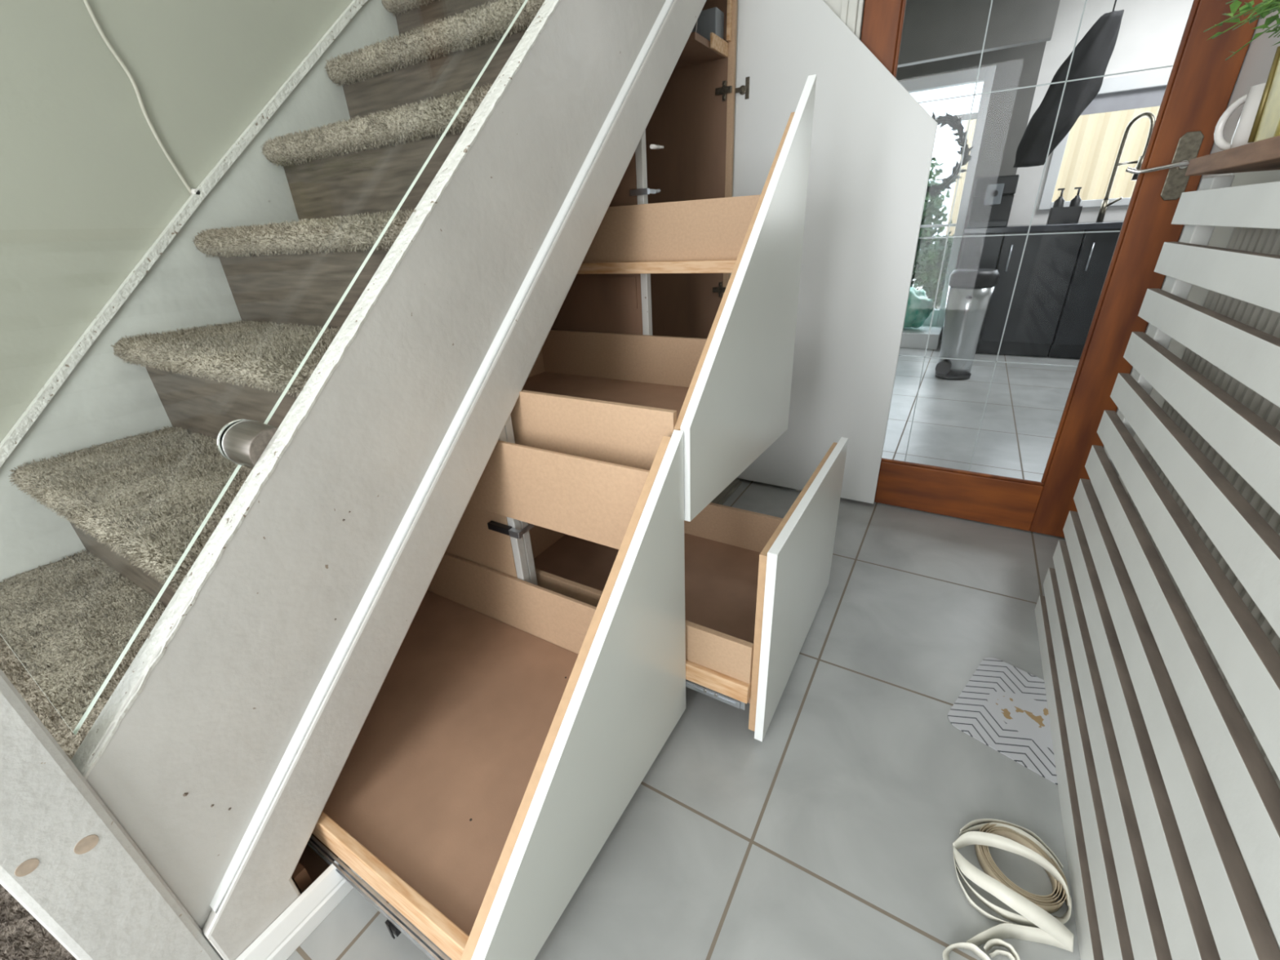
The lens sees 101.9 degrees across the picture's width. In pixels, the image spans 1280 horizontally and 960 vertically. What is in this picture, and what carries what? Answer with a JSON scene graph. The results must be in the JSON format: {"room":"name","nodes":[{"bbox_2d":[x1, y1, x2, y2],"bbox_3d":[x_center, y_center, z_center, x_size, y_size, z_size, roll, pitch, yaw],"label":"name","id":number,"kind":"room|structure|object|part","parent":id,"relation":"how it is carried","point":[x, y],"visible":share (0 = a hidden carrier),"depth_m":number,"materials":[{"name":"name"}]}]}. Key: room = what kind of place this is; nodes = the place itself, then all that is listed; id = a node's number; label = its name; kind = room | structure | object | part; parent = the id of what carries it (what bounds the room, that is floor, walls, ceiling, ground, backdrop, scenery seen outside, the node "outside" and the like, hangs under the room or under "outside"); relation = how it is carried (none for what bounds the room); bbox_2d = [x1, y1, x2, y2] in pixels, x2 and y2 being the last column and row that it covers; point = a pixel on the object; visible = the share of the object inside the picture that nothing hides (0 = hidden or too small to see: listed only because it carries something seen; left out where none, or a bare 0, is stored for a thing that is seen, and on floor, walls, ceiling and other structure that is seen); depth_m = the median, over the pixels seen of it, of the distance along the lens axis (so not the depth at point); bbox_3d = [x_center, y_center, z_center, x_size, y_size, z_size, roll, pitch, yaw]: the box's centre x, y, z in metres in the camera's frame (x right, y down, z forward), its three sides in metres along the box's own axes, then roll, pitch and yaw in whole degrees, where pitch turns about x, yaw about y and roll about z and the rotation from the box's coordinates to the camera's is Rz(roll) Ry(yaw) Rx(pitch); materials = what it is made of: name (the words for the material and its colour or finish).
{"room":"entrance hallway","nodes":[
{"label":"entrance hallway","id":0,"kind":"room"},
{"bbox_2d":[0,0,352,443],"bbox_3d":[-0.629,-1.503,2.059,0.150,3.000,7.500,12,29,28],"label":"wall","id":1,"kind":"structure","parent":0,"point":[87,187],"depth_m":1.16,"materials":[{"name":"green paint"}]},
{"bbox_2d":[83,0,199,195],"bbox_3d":[-1.147,-1.013,1.127,0.021,0.700,0.092,12,29,28],"label":"cable","id":2,"kind":"object","parent":1,"relation":"attached to","point":[192,191],"visible":1,"depth_m":1.19,"materials":[{"name":"white plastic"}]},
{"bbox_2d":[286,339,1079,959],"bbox_3d":[1.283,0.259,1.791,5.800,0.120,7.650,12,29,28],"label":"floor","id":3,"kind":"structure","parent":0,"point":[832,835],"depth_m":1.04,"materials":[{"name":"grey tile"}]},
{"bbox_2d":[0,0,666,959],"bbox_3d":[-0.650,-0.672,1.163,0.968,2.273,2.318,12,29,28],"label":"staircase","id":4,"kind":"structure","parent":3,"relation":"on","point":[119,836],"depth_m":0.93,"materials":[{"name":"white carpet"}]},
{"bbox_3d":[-0.688,0.268,0.534,0.090,1.120,0.089,12,29,28],"label":"newel post","id":5,"kind":"part","parent":4,"relation":"part of","materials":[{"name":"paint"}]},
{"bbox_3d":[-1.060,-0.786,1.373,0.022,2.047,2.314,12,29,28],"label":"string moulding","id":6,"kind":"part","parent":4,"relation":"part of","materials":[{"name":"paint"}]},
{"bbox_2d":[0,0,528,735],"bbox_3d":[-0.256,-1.268,0.836,0.095,2.689,1.984,12,29,28],"label":"glass balustrade","id":7,"kind":"object","parent":4,"relation":"attached to","point":[241,442],"visible":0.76,"depth_m":0.74,"materials":[{"name":"glass"}]},
{"bbox_2d":[202,0,937,959],"bbox_3d":[-0.169,-0.494,1.093,1.190,1.969,2.066,12,29,28],"label":"tall cabinet","id":8,"kind":"object","parent":3,"relation":"on","point":[717,294],"visible":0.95,"depth_m":1.09,"materials":[{"name":"paint"}]},
{"bbox_3d":[-0.655,0.518,1.223,0.560,0.075,0.589,12,29,28],"label":"panel","id":9,"kind":"part","parent":8,"relation":"part of","materials":[{"name":"brown wood"}]},
{"bbox_3d":[-0.547,0.587,0.885,0.760,0.081,0.015,12,29,28],"label":"rail","id":10,"kind":"part","parent":8,"relation":"part of","materials":[{"name":"brown wood"}]},
{"bbox_3d":[-0.414,0.479,1.084,0.760,0.019,0.508,12,29,28],"label":"drawer","id":11,"kind":"part","parent":8,"relation":"part of","materials":[{"name":"brown wood"}]},
{"bbox_3d":[-0.515,0.115,1.338,0.544,0.651,0.042,12,29,28],"label":"divider panel","id":12,"kind":"part","parent":8,"relation":"part of","materials":[{"name":"beige wood"}]},
{"bbox_3d":[-0.286,0.319,1.255,0.760,0.194,0.008,12,29,28],"label":"panel","id":13,"kind":"part","parent":8,"relation":"part of","materials":[{"name":"beige wood"}]},
{"bbox_3d":[-0.263,0.109,1.159,0.030,0.016,0.055,12,29,28],"label":"catch plate","id":14,"kind":"part","parent":8,"relation":"part of","materials":[{"name":"metal"}]},
{"bbox_3d":[-0.458,-0.288,1.504,0.016,0.170,0.559,12,29,28],"label":"panel","id":15,"kind":"part","parent":8,"relation":"part of","materials":[{"name":"wood"}]},
{"bbox_3d":[-0.298,0.161,1.627,0.016,0.160,0.559,12,29,28],"label":"panel","id":16,"kind":"part","parent":8,"relation":"part of","materials":[{"name":"brown wood"}]},
{"bbox_3d":[-0.302,-0.003,1.102,0.760,0.177,0.008,12,29,28],"label":"panel","id":17,"kind":"part","parent":8,"relation":"part of","materials":[{"name":"beige wood"}]},
{"bbox_3d":[-0.106,0.356,0.743,0.018,0.658,0.735,12,29,28],"label":"drawer","id":18,"kind":"part","parent":8,"relation":"part of","materials":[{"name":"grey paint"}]},
{"bbox_3d":[-0.263,-0.111,1.111,0.760,0.170,0.014,12,29,28],"label":"panel","id":19,"kind":"part","parent":8,"relation":"part of","materials":[{"name":"beige wood"}]},
{"bbox_3d":[-0.216,-0.387,1.686,0.544,1.230,0.020,12,29,28],"label":"divider panel","id":20,"kind":"part","parent":8,"relation":"part of","materials":[{"name":"wood"}]},
{"bbox_3d":[-0.122,-0.178,1.338,0.760,0.017,0.530,12,29,28],"label":"drawer","id":21,"kind":"part","parent":8,"relation":"part of","materials":[{"name":"brown wood"}]},
{"bbox_3d":[0.013,-0.330,1.526,0.760,0.185,0.014,12,29,28],"label":"panel","id":22,"kind":"part","parent":8,"relation":"part of","materials":[{"name":"brown wood"}]},
{"bbox_3d":[-0.104,0.297,1.214,0.760,0.096,0.014,12,29,28],"label":"panel","id":23,"kind":"part","parent":8,"relation":"part of","materials":[{"name":"beige wood"}]},
{"bbox_3d":[0.039,0.289,1.470,0.760,0.017,0.530,12,29,28],"label":"drawer","id":24,"kind":"part","parent":8,"relation":"part of","materials":[{"name":"brown wood"}]},
{"bbox_3d":[-0.002,-0.639,1.379,0.760,0.163,0.014,12,29,28],"label":"panel","id":25,"kind":"part","parent":8,"relation":"part of","materials":[{"name":"beige wood"}]},
{"bbox_3d":[0.076,-0.848,2.037,0.544,1.734,0.018,12,29,28],"label":"panel","id":26,"kind":"part","parent":8,"relation":"part of","materials":[{"name":"wood"}]},
{"bbox_2d":[674,31,724,68],"bbox_3d":[-0.004,-1.348,1.676,0.505,0.018,0.224,12,29,28],"label":"shelf","id":27,"kind":"object","parent":8,"relation":"attached to","point":[698,52],"depth_m":1.60,"materials":[{"name":"brown wood"}]},
{"bbox_2d":[691,7,724,40],"bbox_3d":[0.178,-1.401,1.624,0.150,0.103,0.074,12,29,28],"label":"meter box","id":28,"kind":"object","parent":8,"relation":"on","point":[709,20],"visible":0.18,"depth_m":1.58,"materials":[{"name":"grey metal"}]},
{"bbox_3d":[-0.103,0.363,1.240,0.760,0.046,0.024,12,29,28],"label":"rail","id":29,"kind":"part","parent":8,"relation":"part of","materials":[{"name":"brown wood"}]},
{"bbox_3d":[0.298,-0.710,1.939,0.054,0.052,0.014,12,29,28],"label":"hinge plate","id":30,"kind":"part","parent":8,"relation":"part of","materials":[{"name":"silver metal"}]},
{"bbox_3d":[0.271,-1.258,1.678,0.054,0.052,0.014,12,29,28],"label":"hinge plate","id":31,"kind":"part","parent":8,"relation":"part of","materials":[{"name":"silver metal"}]},
{"bbox_3d":[0.260,0.114,2.042,0.077,0.018,0.590,12,29,28],"label":"frame","id":32,"kind":"part","parent":8,"relation":"part of","materials":[{"name":"white wood"}]},
{"bbox_3d":[0.175,0.130,1.654,0.760,0.150,0.014,12,29,28],"label":"panel","id":33,"kind":"part","parent":8,"relation":"part of","materials":[{"name":"brown wood"}]},
{"bbox_2d":[734,76,750,99],"bbox_3d":[0.329,-1.263,1.676,0.046,0.058,0.015,12,29,28],"label":"hinge","id":34,"kind":"object","parent":8,"relation":"on","point":[742,84],"depth_m":1.68,"materials":[{"name":"silver metal"}]},
{"bbox_3d":[0.227,-0.382,1.040,0.018,0.801,0.629,12,29,28],"label":"drawer","id":35,"kind":"part","parent":8,"relation":"part of","materials":[{"name":"grey paint"}]},
{"bbox_3d":[0.396,0.220,1.236,0.018,0.470,0.615,12,29,28],"label":"drawer","id":36,"kind":"part","parent":8,"relation":"part of","materials":[{"name":"grey paint"}]},
{"bbox_3d":[0.599,-0.785,1.762,0.612,1.814,0.018,12,29,28],"label":"cabinet door","id":37,"kind":"part","parent":8,"relation":"part of","materials":[{"name":"paint"}]},
{"bbox_2d":[900,325,942,349],"bbox_3d":[2.235,-1.317,4.716,0.860,0.125,0.440,12,29,28],"label":"step","id":38,"kind":"structure","parent":3,"relation":"on","point":[912,337],"depth_m":4.43,"materials":[{"name":"white concrete"}]},
{"bbox_2d":[903,286,933,328],"bbox_3d":[2.367,-1.506,4.545,0.372,0.346,0.298,12,29,28],"label":"plastic bag","id":39,"kind":"object","parent":38,"relation":"on","point":[919,308],"visible":0.48,"depth_m":4.45,"materials":[{"name":"green plastic"}]},
{"bbox_2d":[935,268,999,380],"bbox_3d":[2.153,-1.028,3.459,0.272,0.690,0.262,12,29,28],"label":"pedal bin","id":40,"kind":"object","parent":3,"relation":"on","point":[971,291],"visible":1,"depth_m":3.37,"materials":[{"name":"metal"}]},
{"bbox_3d":[2.139,-1.299,3.330,0.272,0.090,0.262,12,29,28],"label":"bin lid","id":41,"kind":"part","parent":40,"relation":"part of","materials":[{"name":"black plastic"}]},
{"bbox_2d":[958,232,1004,354],"bbox_3d":[2.700,-1.528,4.230,0.245,0.880,0.550,12,29,28],"label":"oven unit","id":42,"kind":"object","parent":3,"relation":"on","point":[977,252],"visible":0.19,"depth_m":3.88,"materials":[{"name":"silver laminate"}]},
{"bbox_3d":[2.563,-1.464,4.006,0.235,0.770,0.019,12,29,28],"label":"door","id":43,"kind":"part","parent":42,"relation":"part of","materials":[{"name":"black laminate"}]},
{"bbox_2d":[963,220,1124,234],"bbox_3d":[3.382,-1.784,3.625,1.920,0.040,0.595,12,29,28],"label":"countertop","id":44,"kind":"structure","parent":42,"relation":"on","point":[1104,224],"depth_m":3.64,"materials":[{"name":"stone"}]},
{"bbox_2d":[967,174,1019,227],"bbox_3d":[2.640,-2.080,3.893,0.260,0.330,0.355,12,29,28],"label":"coffee machine","id":45,"kind":"object","parent":44,"relation":"on","point":[993,196],"visible":1,"depth_m":3.82,"materials":[{"name":"black plastic"}]},
{"bbox_2d":[968,220,1007,227],"bbox_3d":[2.610,-1.921,3.900,0.240,0.040,0.180,12,29,28],"label":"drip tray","id":46,"kind":"object","parent":45,"relation":"on","point":[971,224],"depth_m":3.84,"materials":[{"name":"black plastic"}]},
{"bbox_2d":[1046,205,1082,224],"bbox_3d":[3.109,-1.941,3.808,0.180,0.110,0.080,12,29,28],"label":"soap caddy","id":47,"kind":"object","parent":44,"relation":"on","point":[1066,215],"visible":0.96,"depth_m":3.78,"materials":[{"name":"black plastic"}]},
{"bbox_2d":[1053,187,1065,207],"bbox_3d":[3.065,-2.007,3.803,0.064,0.226,0.064,12,29,28],"label":"soap bottle","id":48,"kind":"object","parent":47,"relation":"in","point":[1060,202],"visible":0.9,"depth_m":3.77,"materials":[{"name":"black plastic"}]},
{"bbox_2d":[1069,186,1081,206],"bbox_3d":[3.147,-1.989,3.757,0.064,0.226,0.064,12,29,28],"label":"soap bottle","id":49,"kind":"object","parent":47,"relation":"in","point":[1075,202],"visible":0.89,"depth_m":3.73,"materials":[{"name":"black plastic"}]},
{"bbox_2d":[1096,111,1155,222],"bbox_3d":[3.364,-2.137,3.567,0.075,0.647,0.244,-3,25,0],"label":"tap","id":50,"kind":"object","parent":44,"relation":"on","point":[1104,204],"visible":0.83,"depth_m":3.58,"materials":[{"name":"silver metal"}]},
{"bbox_2d":[942,938,1020,959],"bbox_3d":[0.500,0.701,0.771,0.110,0.028,0.029,0,26,5],"label":"tape","id":51,"kind":"object","parent":3,"relation":"on","point":[1012,955],"visible":1,"depth_m":0.77,"materials":[{"name":"white plastic"}]},
{"bbox_2d":[947,657,1057,785],"bbox_3d":[0.879,0.530,1.118,0.280,0.002,0.320,-23,32,-37],"label":"floor mat","id":52,"kind":"object","parent":3,"relation":"on","point":[1002,706],"visible":0.51,"depth_m":1.15,"materials":[{"name":"white fabric"}]},
{"bbox_2d":[952,818,1073,952],"bbox_3d":[0.599,0.642,0.836,0.168,0.070,0.238,12,29,28],"label":"coil","id":53,"kind":"object","parent":3,"relation":"on","point":[1036,922],"visible":1,"depth_m":0.83,"materials":[{"name":"white plastic"}]},
{"bbox_2d":[977,230,1084,356],"bbox_3d":[3.002,-1.458,4.051,0.460,0.879,0.571,12,29,28],"label":"base unit","id":54,"kind":"object","parent":3,"relation":"on","point":[1048,262],"visible":0.82,"depth_m":3.83,"materials":[{"name":"black laminate"}]},
{"bbox_3d":[2.704,-1.625,3.805,0.012,0.180,0.021,12,29,28],"label":"handle","id":55,"kind":"part","parent":54,"relation":"part of","materials":[{"name":"metal"}]},
{"bbox_2d":[1048,228,1120,359],"bbox_3d":[3.451,-1.363,3.803,0.575,0.879,0.571,12,29,28],"label":"base unit","id":56,"kind":"object","parent":3,"relation":"on","point":[1096,250],"visible":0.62,"depth_m":3.68,"materials":[{"name":"black laminate"}]},
{"bbox_3d":[3.104,-1.540,3.584,0.012,0.180,0.021,12,29,28],"label":"handle","id":57,"kind":"part","parent":56,"relation":"part of","materials":[{"name":"metal"}]},
{"bbox_2d":[1034,135,1279,959],"bbox_3d":[0.767,0.166,0.644,0.136,1.078,1.438,12,29,28],"label":"radiator cover","id":58,"kind":"object","parent":3,"relation":"on","point":[1157,870],"visible":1,"depth_m":0.72,"materials":[{"name":"paint"}]},
{"bbox_3d":[1.085,-0.085,1.177,0.028,1.045,0.065,12,29,28],"label":"post","id":59,"kind":"part","parent":58,"relation":"part of","materials":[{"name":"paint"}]},
{"bbox_2d":[1185,135,1279,176],"bbox_3d":[0.737,-0.303,0.409,0.136,0.028,1.412,12,29,28],"label":"shelf","id":60,"kind":"object","parent":58,"relation":"attached to","point":[1264,154],"depth_m":0.81,"materials":[{"name":"brown wood"}]},
{"bbox_2d":[1213,82,1266,150],"bbox_3d":[1.010,-0.597,0.861,0.068,0.089,0.114,-11,26,-16],"label":"mug","id":61,"kind":"object","parent":58,"relation":"on","point":[1251,100],"visible":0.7,"depth_m":0.85,"materials":[{"name":"white ceramic"}]},
{"bbox_3d":[1.018,-0.611,0.890,0.012,0.083,0.062,-1,26,5],"label":"handle","id":62,"kind":"part","parent":61,"relation":"part of","materials":[{"name":"white ceramic"}]},
{"bbox_2d":[1247,45,1279,142],"bbox_3d":[0.965,-0.556,0.723,0.114,0.137,0.114,12,29,28],"label":"plant pot","id":63,"kind":"object","parent":58,"relation":"on","point":[1266,125],"visible":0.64,"depth_m":0.77,"materials":[{"name":"gold metal"}]},
{"bbox_2d":[1203,0,1279,60],"bbox_3d":[1.006,-0.725,0.771,0.120,0.126,0.429,6,27,18],"label":"artificial plant","id":64,"kind":"object","parent":63,"relation":"in","point":[1262,9],"visible":1,"depth_m":0.87,"materials":[{"name":"green plant"}]},
{"bbox_3d":[0.563,0.317,0.388,0.028,1.045,0.080,12,29,28],"label":"post","id":65,"kind":"part","parent":58,"relation":"part of","materials":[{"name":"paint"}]},
{"bbox_2d":[736,0,841,488],"bbox_3d":[1.658,-0.933,1.086,4.920,2.600,0.100,12,29,28],"label":"wall","id":66,"kind":"structure","parent":0,"point":[835,5],"depth_m":1.51,"materials":[{"name":"white paint"}]},
{"bbox_2d":[795,0,865,491],"bbox_3d":[0.638,-0.893,1.716,0.072,2.080,0.031,-4,25,-2],"label":"trim","id":67,"kind":"structure","parent":66,"relation":"attached to","point":[849,13],"depth_m":1.50,"materials":[{"name":"white paint"}]},
{"bbox_2d":[860,0,1264,537],"bbox_3d":[1.029,-0.789,1.508,0.852,2.024,0.092,12,29,28],"label":"door","id":68,"kind":"structure","parent":66,"relation":"in","point":[1201,83],"depth_m":1.47,"materials":[{"name":"brown wood"}]},
{"bbox_3d":[1.079,0.034,1.928,0.641,0.174,0.040,12,29,28],"label":"rail","id":69,"kind":"part","parent":68,"relation":"part of","materials":[{"name":"brown wood"}]},
{"bbox_3d":[1.298,-0.785,1.304,0.125,0.026,0.048,12,29,28],"label":"lever","id":70,"kind":"part","parent":68,"relation":"part of","materials":[{"name":"silver metal"}]},
{"bbox_3d":[1.356,-0.784,1.300,0.044,0.148,0.004,12,29,28],"label":"handle plate","id":71,"kind":"part","parent":68,"relation":"part of","materials":[{"name":"silver metal"}]},
{"bbox_2d":[896,0,1193,342],"bbox_3d":[3.064,-2.318,4.023,5.800,2.450,0.100,12,29,28],"label":"wall","id":72,"kind":"structure","parent":0,"point":[1150,33],"depth_m":3.80,"materials":[{"name":"white paint"}]},
{"bbox_2d":[898,65,995,326],"bbox_3d":[2.316,-2.314,4.479,0.880,1.880,0.080,12,29,28],"label":"door","id":73,"kind":"structure","parent":72,"relation":"in","point":[986,74],"depth_m":4.09,"materials":[{"name":"white plastic"}]},
{"bbox_2d":[925,111,973,196],"bbox_3d":[2.385,-2.612,4.175,0.506,0.606,0.122,12,29,28],"label":"wreath","id":74,"kind":"object","parent":73,"relation":"attached to","point":[954,122],"visible":0.51,"depth_m":4.09,"materials":[{"name":"grey plant"}]},
{"bbox_2d":[1013,0,1124,167],"bbox_3d":[2.628,-2.584,3.137,0.373,1.170,0.124,12,29,28],"label":"garment","id":75,"kind":"object","parent":72,"relation":"attached to","point":[1091,56],"visible":0.98,"depth_m":3.18,"materials":[{"name":"black fabric"}]},
{"bbox_2d":[1038,68,1172,209],"bbox_3d":[3.623,-2.356,3.589,1.240,0.800,0.090,12,29,28],"label":"window","id":76,"kind":"structure","parent":72,"relation":"in","point":[1147,89],"depth_m":3.61,"materials":[{"name":"white plastic"}]},
{"bbox_2d":[1080,85,1166,115],"bbox_3d":[3.350,-2.638,3.618,0.490,0.110,0.010,12,29,28],"label":"blind","id":77,"kind":"object","parent":76,"relation":"attached to","point":[1150,96],"depth_m":3.60,"materials":[{"name":"grey fabric"}]},
{"bbox_2d":[1103,169,1279,533],"bbox_3d":[0.471,-0.198,-0.334,0.145,2.600,3.920,12,29,28],"label":"wall","id":78,"kind":"structure","parent":0,"point":[1220,236],"depth_m":1.15,"materials":[{"name":"white paint"}]},
{"bbox_2d":[1090,1,1279,482],"bbox_3d":[1.357,-0.700,1.234,0.004,2.080,0.219,12,29,28],"label":"trim","id":79,"kind":"structure","parent":78,"relation":"attached to","point":[1258,60],"depth_m":1.16,"materials":[{"name":"white plastic"}]},
{"bbox_2d":[1111,226,1279,924],"bbox_3d":[0.892,0.139,0.777,0.061,0.999,0.910,12,29,28],"label":"radiator","id":80,"kind":"object","parent":78,"relation":"attached to","point":[1266,241],"visible":0.05,"depth_m":0.82,"materials":[{"name":"metal"}]},
{"bbox_3d":[1.116,-2.269,0.516,5.800,0.650,7.500,12,29,28],"label":"ceiling","id":81,"kind":"structure","parent":0,"visible":0},
{"bbox_2d":[854,0,1060,67],"bbox_3d":[2.083,-3.198,3.623,1.370,0.430,0.080,12,29,28],"label":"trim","id":82,"kind":"structure","parent":81,"relation":"attached to","point":[933,30],"depth_m":3.53,"materials":[{"name":"grey paint"}]},
{"label":"outside","id":83,"kind":"structure","parent":0,"visible":0},
{"bbox_2d":[912,265,940,309],"bbox_3d":[6.428,-3.090,8.342,14.000,0.130,10.250,12,29,28],"label":"ground","id":84,"kind":"structure","parent":83,"point":[918,287],"depth_m":8.51,"materials":[{"name":"white"}]},
{"bbox_2d":[910,156,951,288],"bbox_3d":[3.124,-3.214,6.595,1.422,1.974,1.413,-19,30,-30],"label":"tree","id":85,"kind":"object","parent":84,"relation":"on","point":[931,208],"visible":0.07,"depth_m":6.19,"materials":[{"name":"green plant"}]},
{"bbox_2d":[911,231,954,309],"bbox_3d":[3.645,-2.433,5.983,0.930,1.011,0.887,-9,26,-14],"label":"tree","id":86,"kind":"object","parent":84,"relation":"on","point":[929,278],"visible":0.25,"depth_m":5.94,"materials":[{"name":"green plant"}]},
{"bbox_2d":[937,106,1159,286],"bbox_3d":[6.782,-3.108,5.663,5.950,2.170,0.090,12,29,28],"label":"window blind","id":87,"kind":"object","parent":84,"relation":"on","point":[1094,140],"visible":0.02,"depth_m":6.16,"materials":[{"name":"beige fabric"}]}
]}

